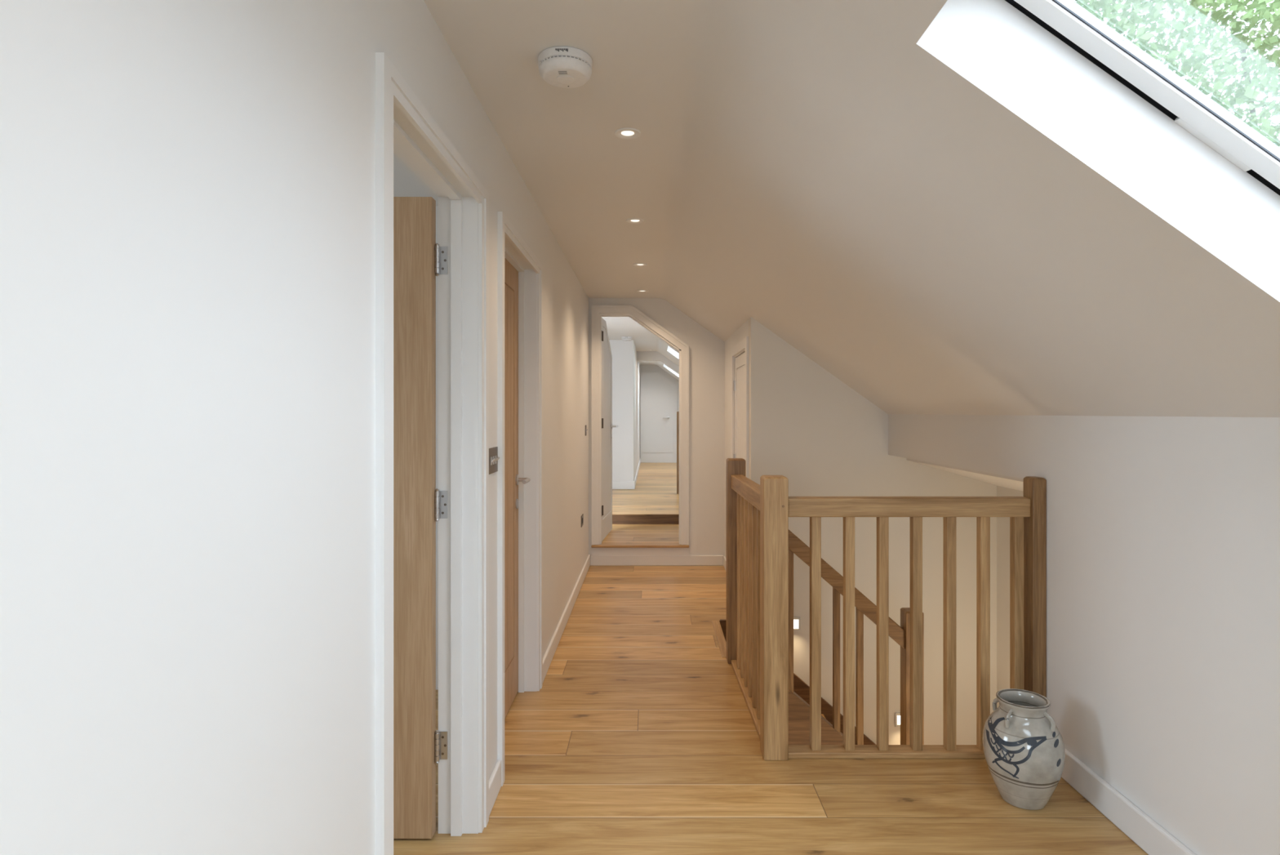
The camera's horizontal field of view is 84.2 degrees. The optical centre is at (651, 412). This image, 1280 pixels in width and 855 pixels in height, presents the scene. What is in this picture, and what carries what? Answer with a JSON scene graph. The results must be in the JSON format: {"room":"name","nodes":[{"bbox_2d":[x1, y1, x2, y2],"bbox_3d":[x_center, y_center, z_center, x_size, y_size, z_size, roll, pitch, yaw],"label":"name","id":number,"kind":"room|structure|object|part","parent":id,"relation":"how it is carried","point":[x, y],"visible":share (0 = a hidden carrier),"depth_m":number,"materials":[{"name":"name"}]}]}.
{"room":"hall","nodes":[
{"label":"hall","id":0,"kind":"room"},
{"bbox_2d":[0,0,588,854],"bbox_3d":[-0.630,0.140,1.720,0.130,2.540,9.440,0,0,0],"label":"wall","id":1,"kind":"structure","parent":0,"point":[188,187],"depth_m":0.90,"materials":[{"name":"white paint"}]},
{"bbox_2d":[393,119,462,835],"bbox_3d":[-0.633,0.335,1.913,0.034,2.070,0.783,0,0,0],"label":"trim","id":2,"kind":"structure","parent":1,"relation":"attached to","point":[401,137],"depth_m":2.29,"materials":[{"name":"white wood"}]},
{"bbox_2d":[375,52,488,854],"bbox_3d":[-0.556,0.318,1.913,0.018,2.105,0.931,0,0,0],"label":"door frame","id":3,"kind":"structure","parent":1,"relation":"attached to","point":[391,87],"depth_m":1.48,"materials":[{"name":"white wood"}]},
{"bbox_2d":[393,102,478,833],"bbox_3d":[-0.630,0.320,1.913,0.130,2.100,0.841,0,0,0],"label":"lining","id":4,"kind":"object","parent":1,"relation":"attached to","point":[469,205],"visible":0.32,"depth_m":2.31,"materials":[{"name":"white wood"}]},
{"bbox_2d":[393,196,447,838],"bbox_3d":[-1.067,0.337,2.283,0.806,2.050,0.042,0,0,0],"label":"door","id":5,"kind":"structure","parent":4,"relation":"attached to","point":[418,504],"depth_m":2.26,"materials":[{"name":"brown wood"}]},
{"bbox_2d":[488,446,499,474],"bbox_3d":[-0.555,0.170,2.506,0.020,0.090,0.143,0,0,0],"label":"light switch","id":6,"kind":"object","parent":1,"relation":"attached to","point":[493,451],"visible":0.84,"depth_m":2.50,"materials":[{"name":"silver metal"}]},
{"bbox_2d":[504,247,524,692],"bbox_3d":[-0.638,0.335,3.074,0.027,2.070,0.808,0,0,0],"label":"trim","id":7,"kind":"structure","parent":1,"relation":"attached to","point":[508,255],"depth_m":3.46,"materials":[{"name":"white wood"}]},
{"bbox_2d":[497,211,542,786],"bbox_3d":[-0.556,0.318,3.074,0.018,2.105,0.956,0,0,0],"label":"door frame","id":8,"kind":"structure","parent":1,"relation":"attached to","point":[504,227],"depth_m":2.62,"materials":[{"name":"white wood"}]},
{"bbox_2d":[504,235,537,691],"bbox_3d":[-0.630,0.320,3.074,0.130,2.100,0.866,0,0,0],"label":"lining","id":9,"kind":"object","parent":1,"relation":"attached to","point":[530,275],"visible":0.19,"depth_m":3.48,"materials":[{"name":"white wood"}]},
{"bbox_2d":[504,257,530,718],"bbox_3d":[-0.640,0.337,3.074,0.114,2.050,0.802,0,0,0],"label":"door","id":10,"kind":"structure","parent":9,"relation":"attached to","point":[512,479],"depth_m":3.30,"materials":[{"name":"brown wood"}]},
{"bbox_3d":[-0.650,0.440,3.415,0.006,0.048,0.048,0,0,0],"label":"keyhole plate","id":11,"kind":"part","parent":10,"relation":"part of","materials":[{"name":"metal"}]},
{"bbox_3d":[-0.618,0.325,3.368,0.070,0.052,0.146,0,0,0],"label":"handle","id":12,"kind":"part","parent":10,"relation":"part of","materials":[{"name":"metal"}]},
{"bbox_2d":[488,554,590,815],"bbox_3d":[-0.557,1.320,1.670,0.016,0.100,9.340,0,0,0],"label":"baseboard","id":13,"kind":"structure","parent":1,"relation":"attached to","point":[495,780],"depth_m":3.98,"materials":[{"name":"white wood"}]},
{"bbox_2d":[581,513,583,527],"bbox_3d":[-0.560,0.875,5.730,0.010,0.090,0.140,0,0,0],"label":"wall socket","id":14,"kind":"object","parent":1,"relation":"attached to","point":[582,515],"visible":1,"depth_m":5.71,"materials":[{"name":"silver metal"}]},
{"bbox_2d":[435,205,438,688],"bbox_3d":[-2.147,0.140,1.850,2.905,2.540,3.500,0,0,0],"label":"wall","id":15,"kind":"structure","parent":0,"point":[437,206],"depth_m":3.50,"materials":[{"name":"white paint"}]},
{"bbox_2d":[393,0,708,365],"bbox_3d":[-1.682,-1.122,6.200,3.835,0.256,18.600,0,0,0],"label":"ceiling","id":16,"kind":"structure","parent":0,"point":[585,180],"depth_m":2.46,"materials":[{"name":"white paint"}]},
{"bbox_2d":[537,46,592,88],"bbox_3d":[-0.250,-0.990,2.050,0.156,0.060,0.156,0,0,0],"label":"smoke detector","id":17,"kind":"object","parent":16,"relation":"attached to","point":[562,67],"visible":1,"depth_m":2.00,"materials":[{"name":"white plastic"}]},
{"bbox_2d":[538,54,591,69],"bbox_3d":[-0.250,-0.993,2.050,0.152,0.006,0.152,0,0,0],"label":"vent","id":18,"kind":"object","parent":17,"relation":"attached to","point":[584,61],"depth_m":1.99,"materials":[{"name":"white plastic"}]},
{"bbox_3d":[-0.250,-1.007,2.050,0.156,0.025,0.156,0,0,0],"label":"plate","id":19,"kind":"part","parent":17,"relation":"part of","materials":[{"name":"white plastic"}]},
{"bbox_2d":[621,336,631,341],"bbox_3d":[-0.340,-0.993,9.600,0.140,0.054,0.140,0,0,0],"label":"smoke detector","id":20,"kind":"object","parent":16,"relation":"attached to","point":[624,338],"visible":1,"depth_m":9.54,"materials":[{"name":"white plastic"}]},
{"bbox_2d":[614,128,640,139],"bbox_3d":[-0.088,-1.018,2.590,0.096,0.005,0.096,0,0,0],"label":"recessed light","id":21,"kind":"object","parent":16,"relation":"in","point":[624,131],"visible":1,"depth_m":2.59,"materials":[{"name":"white metal"}]},
{"bbox_2d":[626,217,644,223],"bbox_3d":[-0.088,-1.018,3.770,0.096,0.005,0.096,0,0,0],"label":"recessed light","id":22,"kind":"object","parent":16,"relation":"in","point":[633,220],"visible":1,"depth_m":3.77,"materials":[{"name":"white metal"}]},
{"bbox_2d":[633,262,647,266],"bbox_3d":[-0.079,-1.018,4.890,0.096,0.005,0.096,0,0,0],"label":"recessed light","id":23,"kind":"object","parent":16,"relation":"in","point":[635,264],"visible":1,"depth_m":4.88,"materials":[{"name":"white metal"}]},
{"bbox_2d":[636,289,648,292],"bbox_3d":[-0.079,-1.018,5.950,0.096,0.005,0.096,0,0,0],"label":"recessed light","id":24,"kind":"object","parent":16,"relation":"in","point":[638,291],"visible":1,"depth_m":5.95,"materials":[{"name":"white metal"}]},
{"bbox_2d":[636,351,679,373],"bbox_3d":[0.598,-0.535,11.975,1.704,0.970,0.150,0,0,0],"label":"beam","id":25,"kind":"structure","parent":16,"relation":"attached to","point":[641,355],"depth_m":11.90,"materials":[{"name":"white paint"}]},
{"bbox_2d":[608,339,639,480],"bbox_3d":[-0.777,-0.020,12.650,1.046,2.220,5.300,0,0,0],"label":"wall","id":26,"kind":"structure","parent":0,"point":[625,366],"depth_m":10.00,"materials":[{"name":"white paint"}]},
{"bbox_2d":[612,457,640,488],"bbox_3d":[-0.719,1.028,12.642,0.962,0.116,5.316,0,0,0],"label":"baseboard","id":27,"kind":"structure","parent":26,"relation":"attached to","point":[615,484],"depth_m":9.98,"materials":[{"name":"white wood"}]},
{"bbox_2d":[601,462,679,542],"bbox_3d":[0.200,1.198,10.970,3.000,0.224,9.060,0,0,0],"label":"floor","id":28,"kind":"structure","parent":0,"point":[655,492],"depth_m":8.36,"materials":[{"name":"brown wood"}]},
{"bbox_2d":[612,514,679,524],"bbox_3d":[0.177,1.140,7.543,2.755,0.100,0.015,0,0,0],"label":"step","id":29,"kind":"structure","parent":28,"relation":"on","point":[616,518],"depth_m":7.53,"materials":[{"name":"brown wood"}]},
{"bbox_2d":[676,411,679,493],"bbox_3d":[0.943,0.538,9.495,1.215,1.096,0.090,0,0,0],"label":"balustrade","id":30,"kind":"object","parent":28,"relation":"on","point":[677,412],"visible":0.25,"depth_m":9.45,"materials":[{"name":"brown wood"}]},
{"bbox_2d":[588,297,724,555],"bbox_3d":[0.500,0.140,6.390,2.400,2.540,0.100,0,0,0],"label":"wall","id":31,"kind":"structure","parent":0,"point":[706,349],"depth_m":6.34,"materials":[{"name":"white paint"}]},
{"bbox_2d":[601,317,617,541],"bbox_3d":[-0.410,0.158,6.746,0.121,2.035,0.776,0,0,5],"label":"door","id":32,"kind":"structure","parent":31,"relation":"in","point":[606,357],"depth_m":6.76,"materials":[{"name":"paint"}]},
{"bbox_2d":[591,305,688,544],"bbox_3d":[-0.102,0.115,6.377,0.871,2.136,0.126,0,0,0],"label":"door frame","id":33,"kind":"structure","parent":31,"relation":"attached to","point":[596,310],"depth_m":6.32,"materials":[{"name":"white wood"}]},
{"bbox_2d":[591,542,688,547],"bbox_3d":[-0.102,1.194,6.367,0.871,0.020,0.145,0,0,0],"label":"threshold","id":34,"kind":"object","parent":31,"relation":"attached to","point":[604,544],"visible":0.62,"depth_m":6.32,"materials":[{"name":"brown wood"}]},
{"bbox_2d":[591,547,688,555],"bbox_3d":[-0.102,1.241,6.333,0.871,0.074,0.014,0,0,0],"label":"trim","id":35,"kind":"structure","parent":31,"relation":"attached to","point":[595,551],"depth_m":6.33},
{"bbox_2d":[590,555,723,565],"bbox_3d":[0.045,1.324,6.331,1.189,0.092,0.018,0,0,0],"label":"baseboard","id":36,"kind":"structure","parent":31,"relation":"attached to","point":[595,560],"depth_m":6.32,"materials":[{"name":"white wood"}]},
{"bbox_2d":[640,364,679,457],"bbox_3d":[0.650,0.020,15.350,2.100,2.300,0.100,0,0,0],"label":"wall","id":37,"kind":"structure","parent":0,"point":[643,368],"depth_m":15.30,"materials":[{"name":"white paint"}]},
{"bbox_2d":[640,375,673,462],"bbox_3d":[0.115,0.148,15.246,0.710,1.876,0.108,0,0,0],"label":"door","id":38,"kind":"structure","parent":37,"relation":"in","point":[656,394],"depth_m":15.26,"materials":[{"name":"paint"}]},
{"bbox_2d":[640,372,676,462],"bbox_3d":[0.145,0.113,15.277,0.790,1.946,0.045,0,0,0],"label":"door frame","id":39,"kind":"structure","parent":37,"relation":"attached to","point":[659,374],"depth_m":15.25,"materials":[{"name":"white wood"}]},
{"bbox_2d":[724,319,748,558],"bbox_3d":[0.713,0.355,5.565,0.120,2.030,1.550,0,0,0],"label":"wall","id":40,"kind":"structure","parent":0,"point":[742,332],"depth_m":6.02,"materials":[{"name":"white paint"}]},
{"bbox_2d":[723,555,726,571],"bbox_3d":[0.645,1.324,5.491,0.015,0.092,1.662,0,0,0],"label":"baseboard","id":41,"kind":"structure","parent":40,"relation":"attached to","point":[724,557],"depth_m":6.18,"materials":[{"name":"white wood"}]},
{"bbox_2d":[733,351,745,459],"bbox_3d":[0.672,0.469,5.214,0.056,1.787,0.760,0,0,0],"label":"door","id":42,"kind":"structure","parent":40,"relation":"in","point":[739,384],"depth_m":5.28,"materials":[{"name":"paint"}]},
{"bbox_2d":[731,336,748,478],"bbox_3d":[0.704,0.430,5.210,0.138,1.880,0.908,0,0,0],"label":"door frame","id":43,"kind":"structure","parent":40,"relation":"attached to","point":[742,346],"depth_m":5.05,"materials":[{"name":"white wood"}]},
{"bbox_2d":[393,565,1148,854],"bbox_3d":[-0.963,1.390,1.620,5.275,0.040,9.440,0,0,0],"label":"floor","id":44,"kind":"structure","parent":0,"point":[638,736],"depth_m":2.64,"materials":[{"name":"brown wood"}]},
{"bbox_2d":[711,618,875,744],"bbox_3d":[1.330,1.916,4.272,1.876,1.207,0.773,0,0,0],"label":"staircase","id":45,"kind":"structure","parent":44,"relation":"attached to","point":[798,700],"depth_m":3.89,"materials":[{"name":"brown wood"}]},
{"bbox_2d":[788,529,924,744],"bbox_3d":[0.998,1.529,3.903,0.968,2.182,0.094,0,0,0],"label":"balustrade","id":46,"kind":"object","parent":45,"relation":"on","point":[900,634],"visible":0.45,"depth_m":3.89,"materials":[{"name":"brown wood"}]},
{"bbox_3d":[0.949,0.867,3.905,0.870,0.857,0.066,0,0,0],"label":"handrail","id":47,"kind":"part","parent":46,"relation":"part of","materials":[{"name":"brown wood"}]},
{"bbox_3d":[1.433,1.853,3.903,0.097,1.534,0.094,0,0,0],"label":"newel post","id":48,"kind":"part","parent":46,"relation":"part of","materials":[{"name":"brown wood"}]},
{"bbox_2d":[726,457,1046,759],"bbox_3d":[0.985,0.812,3.369,1.139,1.115,1.166,0,0,0],"label":"balustrade","id":49,"kind":"object","parent":44,"relation":"on","point":[757,515],"visible":0.93,"depth_m":2.82,"materials":[{"name":"brown wood"}]},
{"bbox_3d":[0.464,0.812,3.904,0.097,1.115,0.097,0,0,0],"label":"newel post","id":50,"kind":"part","parent":49,"relation":"part of","materials":[{"name":"brown wood"}]},
{"bbox_3d":[0.475,0.378,3.369,0.066,0.075,0.973,0,0,-1],"label":"handrail","id":51,"kind":"part","parent":49,"relation":"part of","materials":[{"name":"brown wood"}]},
{"bbox_3d":[0.475,1.358,3.369,0.066,0.024,0.973,0,0,-1],"label":"rail","id":52,"kind":"part","parent":49,"relation":"part of","materials":[{"name":"brown wood"}]},
{"bbox_3d":[0.489,0.812,2.836,0.097,1.115,0.097,0,0,0],"label":"newel post","id":53,"kind":"part","parent":49,"relation":"part of","materials":[{"name":"brown wood"}]},
{"bbox_3d":[1.019,1.358,2.836,0.962,0.024,0.072,0,0,0],"label":"rail","id":54,"kind":"part","parent":49,"relation":"part of","materials":[{"name":"brown wood"}]},
{"bbox_3d":[1.019,0.378,2.834,0.962,0.075,0.068,0,0,0],"label":"handrail","id":55,"kind":"part","parent":49,"relation":"part of","materials":[{"name":"brown wood"}]},
{"bbox_3d":[1.527,0.814,2.825,0.054,1.112,0.075,0,0,0],"label":"newel post","id":56,"kind":"part","parent":49,"relation":"part of","materials":[{"name":"brown wood"}]},
{"bbox_2d":[982,688,1065,809],"bbox_3d":[1.315,1.190,2.510,0.259,0.360,0.259,0,0,0],"label":"jar","id":57,"kind":"object","parent":44,"relation":"on","point":[1024,745],"visible":1,"depth_m":2.43,"materials":[{"name":"ceramic"}]},
{"bbox_3d":[1.263,1.062,2.586,0.015,0.059,0.039,0,0,-34],"label":"lug handle","id":58,"kind":"part","parent":57,"relation":"part of","materials":[{"name":"grey ceramic"}]},
{"bbox_3d":[1.239,1.062,2.458,0.040,0.059,0.013,0,0,-34],"label":"lug handle","id":59,"kind":"part","parent":57,"relation":"part of","materials":[{"name":"grey ceramic"}]},
{"bbox_3d":[1.367,1.062,2.434,0.015,0.059,0.039,0,0,-34],"label":"lug handle","id":60,"kind":"part","parent":57,"relation":"part of","materials":[{"name":"grey ceramic"}]},
{"bbox_2d":[748,316,996,744],"bbox_3d":[1.340,1.728,4.725,2.120,4.885,0.130,0,0,0],"label":"wall","id":61,"kind":"structure","parent":0,"point":[807,427],"depth_m":4.66,"materials":[{"name":"paint"}]},
{"bbox_2d":[793,616,799,631],"bbox_3d":[0.948,1.390,4.655,0.056,0.090,0.010,0,0,0],"label":"step light","id":62,"kind":"object","parent":61,"relation":"attached to","point":[796,619],"visible":0.67,"depth_m":4.66,"materials":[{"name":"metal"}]},
{"bbox_2d":[793,619,798,627],"bbox_3d":[0.948,1.390,4.657,0.032,0.060,0.003,0,0,0],"label":"diffuser","id":63,"kind":"object","parent":62,"relation":"attached to","point":[795,621],"depth_m":4.66,"materials":[{"name":"white plastic"}]},
{"bbox_2d":[894,712,900,726],"bbox_3d":[1.627,2.020,4.655,0.056,0.090,0.010,0,0,0],"label":"step light","id":64,"kind":"object","parent":61,"relation":"attached to","point":[897,715],"visible":0.58,"depth_m":4.65,"materials":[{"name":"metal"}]},
{"bbox_2d":[897,715,900,724],"bbox_3d":[1.627,2.020,4.657,0.032,0.060,0.003,0,0,0],"label":"diffuser","id":65,"kind":"object","parent":64,"relation":"attached to","point":[898,716],"depth_m":4.66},
{"bbox_2d":[906,457,1023,491],"bbox_3d":[2.038,0.270,3.745,0.724,0.500,2.090,0,0,0],"label":"ceiling","id":66,"kind":"structure","parent":0,"point":[1015,483],"depth_m":4.00,"materials":[{"name":"white paint"}]},
{"bbox_2d":[657,0,1279,417],"bbox_3d":[0.960,-0.513,6.200,1.647,1.238,18.600,0,0,0],"label":"ceiling","id":67,"kind":"structure","parent":0,"point":[944,206],"depth_m":1.81,"materials":[{"name":"white paint"}]},
{"bbox_2d":[1004,0,1279,195],"bbox_3d":[1.047,-0.572,1.000,1.006,0.724,0.960,0,0,0],"label":"window","id":68,"kind":"structure","parent":67,"relation":"attached to","point":[1191,112],"depth_m":1.35,"materials":[{"name":"white paint"}]},
{"bbox_2d":[996,485,1023,707],"bbox_3d":[2.335,2.170,3.745,0.130,4.000,2.090,0,0,0],"label":"wall","id":69,"kind":"structure","parent":0,"point":[1002,522],"depth_m":4.57,"materials":[{"name":"paint"}]},
{"bbox_2d":[888,413,1279,854],"bbox_3d":[1.615,0.680,0.860,0.120,1.460,7.720,0,0,0],"label":"wall","id":70,"kind":"structure","parent":0,"point":[1163,532],"depth_m":2.15,"materials":[{"name":"white paint"}]},
{"bbox_2d":[1061,747,1195,854],"bbox_3d":[1.545,1.315,-0.106,0.020,0.110,5.787,0,0,0],"label":"baseboard","id":71,"kind":"structure","parent":70,"relation":"attached to","point":[1145,832],"depth_m":2.32,"materials":[{"name":"white wood"}]},
{"label":"outside","id":72,"kind":"structure","parent":0,"visible":0},
{"bbox_2d":[1064,0,1279,152],"bbox_3d":[8.604,-2.954,10.401,10.422,14.255,6.463,0,0,-3],"label":"tree","id":73,"kind":"object","parent":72,"point":[1246,94],"visible":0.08,"depth_m":8.86,"materials":[{"name":"green plant"}]}
]}

